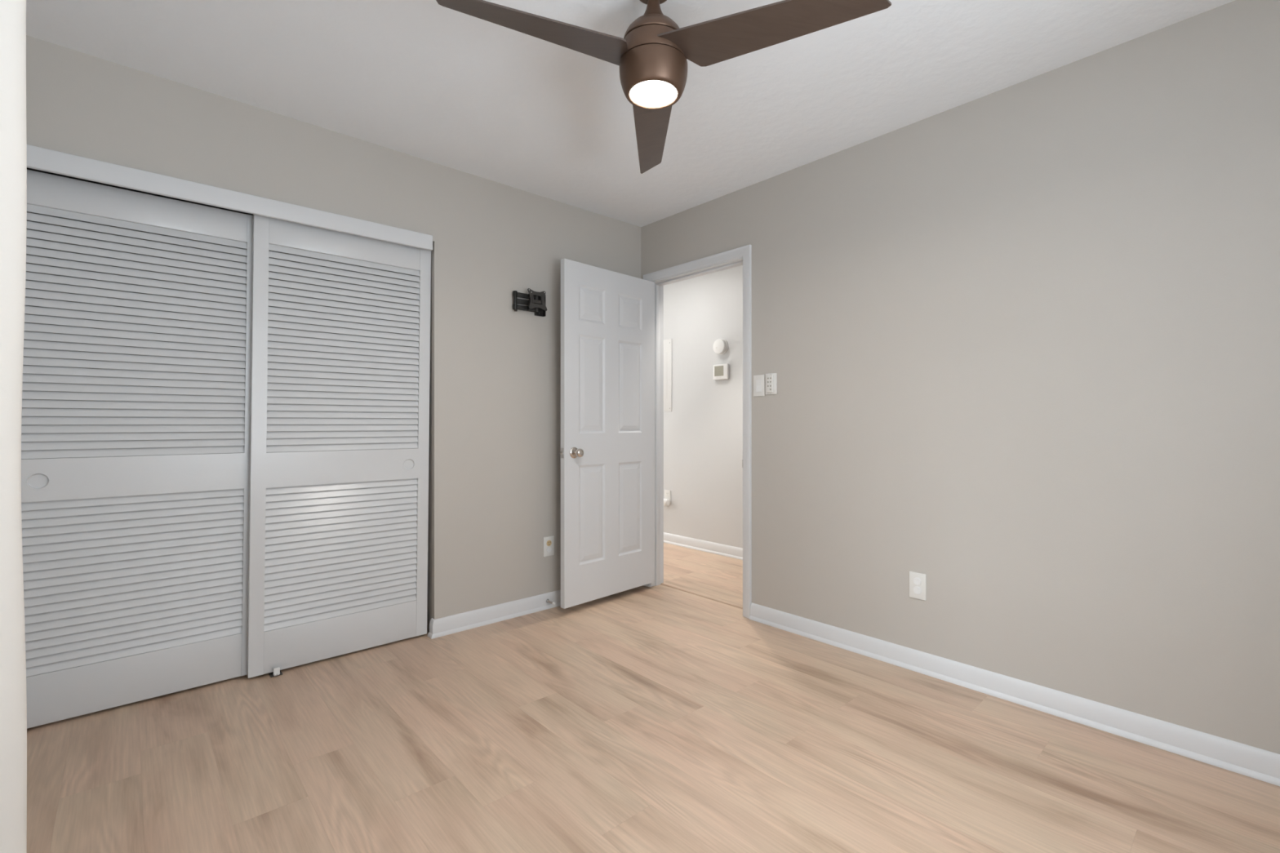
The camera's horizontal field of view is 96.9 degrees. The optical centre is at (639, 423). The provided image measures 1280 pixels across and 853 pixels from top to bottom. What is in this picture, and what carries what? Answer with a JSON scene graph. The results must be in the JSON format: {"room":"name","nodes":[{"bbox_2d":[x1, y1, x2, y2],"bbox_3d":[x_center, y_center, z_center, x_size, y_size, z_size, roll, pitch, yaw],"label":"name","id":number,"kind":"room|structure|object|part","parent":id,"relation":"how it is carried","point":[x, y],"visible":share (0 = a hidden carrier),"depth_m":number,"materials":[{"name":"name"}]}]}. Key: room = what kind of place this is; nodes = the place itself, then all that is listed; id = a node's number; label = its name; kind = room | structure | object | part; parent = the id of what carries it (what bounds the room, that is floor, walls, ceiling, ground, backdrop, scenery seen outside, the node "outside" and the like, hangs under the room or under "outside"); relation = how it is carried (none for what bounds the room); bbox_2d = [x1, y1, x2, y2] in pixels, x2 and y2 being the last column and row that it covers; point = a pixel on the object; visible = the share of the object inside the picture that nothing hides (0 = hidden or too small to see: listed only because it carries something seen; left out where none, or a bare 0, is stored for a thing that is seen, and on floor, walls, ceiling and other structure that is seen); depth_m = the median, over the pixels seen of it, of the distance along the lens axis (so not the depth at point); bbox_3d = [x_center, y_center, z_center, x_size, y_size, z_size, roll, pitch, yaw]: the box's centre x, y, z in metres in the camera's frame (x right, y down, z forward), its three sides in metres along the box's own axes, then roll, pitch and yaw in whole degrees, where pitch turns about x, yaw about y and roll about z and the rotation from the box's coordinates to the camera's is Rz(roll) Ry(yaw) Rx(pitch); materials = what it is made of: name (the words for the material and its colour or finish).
{"room":"empty bedroom","nodes":[
{"label":"empty bedroom","id":0,"kind":"room"},
{"bbox_2d":[26,35,640,632],"bbox_3d":[-1.172,-0.122,2.897,3.075,2.440,0.115,0,0,-42],"label":"wall","id":1,"kind":"structure","parent":0,"point":[495,446],"depth_m":3.00,"materials":[{"name":"paint"}]},
{"bbox_2d":[21,169,253,728],"bbox_3d":[-1.958,0.091,2.238,0.788,1.988,0.036,0,0,-42],"label":"louvered closet door","id":2,"kind":"structure","parent":1,"relation":"in","point":[135,555],"depth_m":2.21,"materials":[{"name":"paint"}]},
{"bbox_3d":[-2.160,0.207,2.038,0.059,0.059,0.010,0,0,-42],"label":"finger pull","id":3,"kind":"part","parent":2,"relation":"part of","materials":[{"name":"paint"}]},
{"bbox_3d":[-1.958,0.591,2.230,0.671,0.621,0.017,0,0,-42],"label":"louver panel","id":4,"kind":"part","parent":2,"relation":"part of","materials":[{"name":"paint"}]},
{"bbox_3d":[-1.959,0.204,2.237,0.658,0.153,0.035,0,0,-42],"label":"rail","id":5,"kind":"part","parent":2,"relation":"part of","materials":[{"name":"paint"}]},
{"bbox_3d":[-1.966,0.994,2.232,0.658,0.183,0.034,0,0,-42],"label":"rail","id":6,"kind":"part","parent":2,"relation":"part of","materials":[{"name":"paint"}]},
{"bbox_3d":[-1.951,-0.329,2.237,0.674,0.910,0.017,0,0,-42],"label":"louver panel","id":7,"kind":"part","parent":2,"relation":"part of","materials":[{"name":"paint"}]},
{"bbox_3d":[-1.951,-0.843,2.245,0.657,0.119,0.034,0,0,-42],"label":"rail","id":8,"kind":"part","parent":2,"relation":"part of","materials":[{"name":"paint"}]},
{"bbox_2d":[26,167,253,215],"bbox_3d":[-1.667,-0.926,2.470,1.509,0.023,0.084,0,0,-42],"label":"door track","id":9,"kind":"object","parent":1,"relation":"attached to","point":[27,167],"depth_m":2.23,"materials":[{"name":"metal"}]},
{"bbox_2d":[26,144,432,250],"bbox_3d":[-1.622,-0.921,2.398,1.508,0.076,0.022,0,0,-42],"label":"trim","id":10,"kind":"structure","parent":1,"relation":"attached to","point":[37,157],"depth_m":2.29,"materials":[{"name":"paint"}]},
{"bbox_2d":[246,213,431,678],"bbox_3d":[-1.387,0.091,2.693,0.788,1.988,0.036,0,0,-42],"label":"louvered closet door","id":11,"kind":"structure","parent":1,"relation":"in","point":[338,544],"depth_m":2.65,"materials":[{"name":"paint"}]},
{"bbox_3d":[-1.395,0.994,2.686,0.658,0.183,0.034,0,0,-42],"label":"rail","id":12,"kind":"part","parent":11,"relation":"part of","materials":[{"name":"paint"}]},
{"bbox_3d":[-1.388,0.591,2.685,0.671,0.621,0.017,0,0,-42],"label":"louver panel","id":13,"kind":"part","parent":11,"relation":"part of","materials":[{"name":"paint"}]},
{"bbox_3d":[-1.388,0.204,2.692,0.658,0.153,0.035,0,0,-42],"label":"rail","id":14,"kind":"part","parent":11,"relation":"part of","materials":[{"name":"paint"}]},
{"bbox_3d":[-1.380,-0.329,2.692,0.674,0.910,0.017,0,0,-42],"label":"louver panel","id":15,"kind":"part","parent":11,"relation":"part of","materials":[{"name":"paint"}]},
{"bbox_3d":[-1.380,-0.843,2.700,0.657,0.119,0.034,0,0,-42],"label":"rail","id":16,"kind":"part","parent":11,"relation":"part of","materials":[{"name":"paint"}]},
{"bbox_3d":[-1.170,0.207,2.872,0.059,0.059,0.010,0,0,-42],"label":"finger pull","id":17,"kind":"part","parent":11,"relation":"part of","materials":[{"name":"paint"}]},
{"bbox_2d":[427,590,560,639],"bbox_3d":[-0.536,1.054,3.397,1.460,0.088,0.054,0,0,-42],"label":"baseboard","id":18,"kind":"structure","parent":1,"relation":"attached to","point":[446,625],"depth_m":3.12,"materials":[{"name":"paint"}]},
{"bbox_2d":[512,288,546,316],"bbox_3d":[-0.622,-0.698,3.256,0.216,0.134,0.089,0,0,-42],"label":"mount","id":19,"kind":"object","parent":1,"relation":"attached to","point":[536,303],"depth_m":3.24,"materials":[{"name":"black metal"}]},
{"bbox_3d":[-0.616,-0.695,3.263,0.058,0.093,0.016,0,0,-42],"label":"arm","id":20,"kind":"part","parent":19,"relation":"part of","materials":[{"name":"black metal"}]},
{"bbox_3d":[-0.586,-0.706,3.244,0.119,0.118,0.023,0,0,-42],"label":"screen plate","id":21,"kind":"part","parent":19,"relation":"part of","materials":[{"name":"grey metal"}]},
{"bbox_3d":[-0.587,-0.694,3.332,0.062,0.126,0.024,0,0,-42],"label":"wall plate","id":22,"kind":"part","parent":19,"relation":"part of","materials":[{"name":"black metal"}]},
{"bbox_2d":[543,536,554,556],"bbox_3d":[-0.542,0.733,3.381,0.072,0.116,0.010,0,0,-42],"label":"wall outlet","id":23,"kind":"object","parent":1,"relation":"attached to","point":[548,542],"visible":1,"depth_m":3.38,"materials":[{"name":"white plastic"}]},
{"bbox_2d":[546,540,551,546],"bbox_3d":[-0.541,0.714,3.380,0.034,0.034,0.002,0,0,-42],"label":"receptacle","id":24,"kind":"object","parent":23,"relation":"attached to","point":[548,542],"depth_m":3.38,"materials":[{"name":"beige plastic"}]},
{"bbox_2d":[546,599,555,604],"bbox_3d":[-0.523,1.052,3.335,0.021,0.021,0.077,0,0,-42],"label":"door stop","id":25,"kind":"object","parent":1,"relation":"attached to","point":[547,600],"visible":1,"depth_m":3.33,"materials":[{"name":"silver metal"}]},
{"bbox_2d":[26,0,1235,226],"bbox_3d":[0.098,-1.393,1.575,3.190,0.100,3.780,0,0,-42],"label":"ceiling","id":26,"kind":"structure","parent":0,"point":[428,80],"depth_m":2.19,"materials":[{"name":"paint"}]},
{"bbox_2d":[435,0,891,173],"bbox_3d":[0.057,-1.169,1.872,1.143,0.347,1.019,0,0,0],"label":"ceiling fan","id":27,"kind":"object","parent":26,"relation":"hanging from","point":[652,54],"visible":1,"depth_m":1.62,"materials":[{"name":"brown wood"}]},
{"bbox_3d":[-0.258,-1.079,1.538,0.621,0.066,0.144,0,0,-34],"label":"blade","id":28,"kind":"part","parent":27,"relation":"part of","materials":[{"name":"brown wood"}]},
{"bbox_3d":[0.048,-1.079,2.074,0.150,0.066,0.615,0,0,0],"label":"blade","id":29,"kind":"part","parent":27,"relation":"part of","materials":[{"name":"brown wood"}]},
{"bbox_3d":[0.349,-1.079,1.554,0.621,0.066,0.144,0,0,26],"label":"blade","id":30,"kind":"part","parent":27,"relation":"part of","materials":[{"name":"brown wood"}]},
{"bbox_2d":[26,542,1279,852],"bbox_3d":[-0.309,1.127,2.746,4.155,0.060,6.065,0,0,-42],"label":"floor","id":31,"kind":"structure","parent":0,"point":[660,718],"depth_m":1.85,"materials":[{"name":"brown wood"}]},
{"bbox_2d":[268,666,282,677],"bbox_3d":[-1.613,1.080,2.504,0.044,0.034,0.121,0,0,-42],"label":"floor guide","id":32,"kind":"object","parent":31,"relation":"on","point":[277,672],"visible":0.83,"depth_m":2.46,"materials":[{"name":"grey metal"}]},
{"bbox_2d":[663,265,742,548],"bbox_3d":[0.846,-0.122,4.642,0.100,2.440,4.800,0,0,-42],"label":"wall","id":33,"kind":"structure","parent":0,"point":[703,430],"depth_m":4.88,"materials":[{"name":"paint"}]},
{"bbox_2d":[664,489,670,500],"bbox_3d":[0.253,0.672,5.218,0.008,0.118,0.074,0,0,-42],"label":"wall outlet","id":34,"kind":"object","parent":33,"relation":"attached to","point":[667,493],"visible":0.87,"depth_m":5.22,"materials":[{"name":"white plastic"}]},
{"bbox_2d":[663,497,670,506],"bbox_3d":[0.228,0.723,5.208,0.046,0.066,0.110,0,0,-42],"label":"night light","id":35,"kind":"object","parent":34,"relation":"attached to","point":[666,501],"visible":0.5,"depth_m":5.17,"materials":[{"name":"plastic"}]},
{"bbox_2d":[663,338,671,411],"bbox_3d":[0.163,-0.440,5.318,0.008,0.665,0.374,0,0,-42],"label":"breaker panel","id":36,"kind":"object","parent":33,"relation":"attached to","point":[667,343],"visible":0.42,"depth_m":5.21,"materials":[{"name":"plastic"}]},
{"bbox_2d":[663,532,742,559],"bbox_3d":[0.800,1.054,4.600,0.024,0.088,4.800,0,0,-42],"label":"baseboard","id":37,"kind":"structure","parent":33,"relation":"attached to","point":[729,551],"depth_m":4.87,"materials":[{"name":"paint"}]},
{"bbox_2d":[712,338,728,355],"bbox_3d":[0.667,-0.639,4.727,0.051,0.132,0.132,0,0,-42],"label":"smoke detector","id":38,"kind":"object","parent":33,"relation":"attached to","point":[720,346],"visible":1,"depth_m":4.70,"materials":[{"name":"plastic"}]},
{"bbox_2d":[713,363,728,380],"bbox_3d":[0.677,-0.428,4.731,0.032,0.127,0.157,0,0,-42],"label":"thermostat","id":39,"kind":"object","parent":33,"relation":"attached to","point":[721,371],"visible":1,"depth_m":4.71,"materials":[{"name":"plastic"}]},
{"bbox_2d":[640,0,1279,754],"bbox_3d":[1.240,-0.122,2.605,0.115,2.440,3.780,0,0,-42],"label":"wall","id":40,"kind":"structure","parent":0,"point":[1021,340],"depth_m":2.15,"materials":[{"name":"paint"}]},
{"bbox_2d":[643,244,751,618],"bbox_3d":[0.373,0.046,3.565,0.151,2.102,0.888,0,0,-42],"label":"door frame","id":41,"kind":"structure","parent":40,"relation":"attached to","point":[742,255],"depth_m":3.40,"materials":[{"name":"paint"}]},
{"bbox_2d":[560,258,654,608],"bbox_3d":[-0.182,0.059,3.518,0.170,1.998,0.775,0,0,44],"label":"door","id":42,"kind":"structure","parent":41,"relation":"in","point":[607,452],"depth_m":3.47,"materials":[{"name":"paint"}]},
{"bbox_3d":[-0.444,0.170,3.248,0.025,0.058,0.002,0,0,44],"label":"latch plate","id":43,"kind":"part","parent":42,"relation":"part of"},
{"bbox_3d":[-0.358,0.170,3.262,0.068,0.065,0.065,0,0,44],"label":"knob","id":44,"kind":"part","parent":42,"relation":"part of","materials":[{"name":"silver metal"}]},
{"bbox_2d":[660,582,742,608],"bbox_3d":[0.412,1.094,3.600,0.036,0.006,0.768,0,0,-42],"label":"threshold","id":45,"kind":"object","parent":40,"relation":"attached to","point":[663,584],"depth_m":3.60,"materials":[{"name":"brown wood"}]},
{"bbox_2d":[753,374,764,396],"bbox_3d":[0.660,-0.209,3.154,0.010,0.119,0.074,0,0,-42],"label":"light switch","id":46,"kind":"object","parent":40,"relation":"attached to","point":[758,380],"visible":1,"depth_m":3.15,"materials":[{"name":"white plastic"}]},
{"bbox_2d":[765,373,777,395],"bbox_3d":[0.710,-0.215,3.090,0.021,0.115,0.072,0,0,-42],"label":"remote","id":47,"kind":"object","parent":40,"relation":"attached to","point":[771,378],"visible":1,"depth_m":3.08,"materials":[{"name":"white plastic"}]},
{"bbox_2d":[909,571,926,600],"bbox_3d":[1.232,0.722,2.520,0.010,0.116,0.072,0,0,-42],"label":"wall outlet","id":48,"kind":"object","parent":40,"relation":"attached to","point":[917,581],"visible":1,"depth_m":2.52,"materials":[{"name":"white plastic"}]},
{"bbox_2d":[749,602,1279,786],"bbox_3d":[1.499,1.054,2.215,0.024,0.088,2.622,0,0,-42],"label":"baseboard","id":49,"kind":"structure","parent":40,"relation":"attached to","point":[1260,764],"depth_m":2.14,"materials":[{"name":"paint"}]},
{"bbox_3d":[-1.004,-0.123,0.502,0.115,2.440,3.665,0,0,-42],"label":"wall","id":50,"kind":"structure","parent":0,"visible":0},
{"bbox_3d":[-0.524,-1.098,0.171,0.155,0.080,1.900,0,0,-42],"label":"curtain rod","id":51,"kind":"object","parent":50,"relation":"attached to","visible":0},
{"bbox_2d":[0,0,26,852],"bbox_3d":[-0.868,-0.003,0.656,0.184,2.171,0.573,0,0,-42],"label":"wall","id":52,"kind":"structure","parent":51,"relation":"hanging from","point":[13,135],"depth_m":0.84,"materials":[{"name":"grey paint"}]}
]}

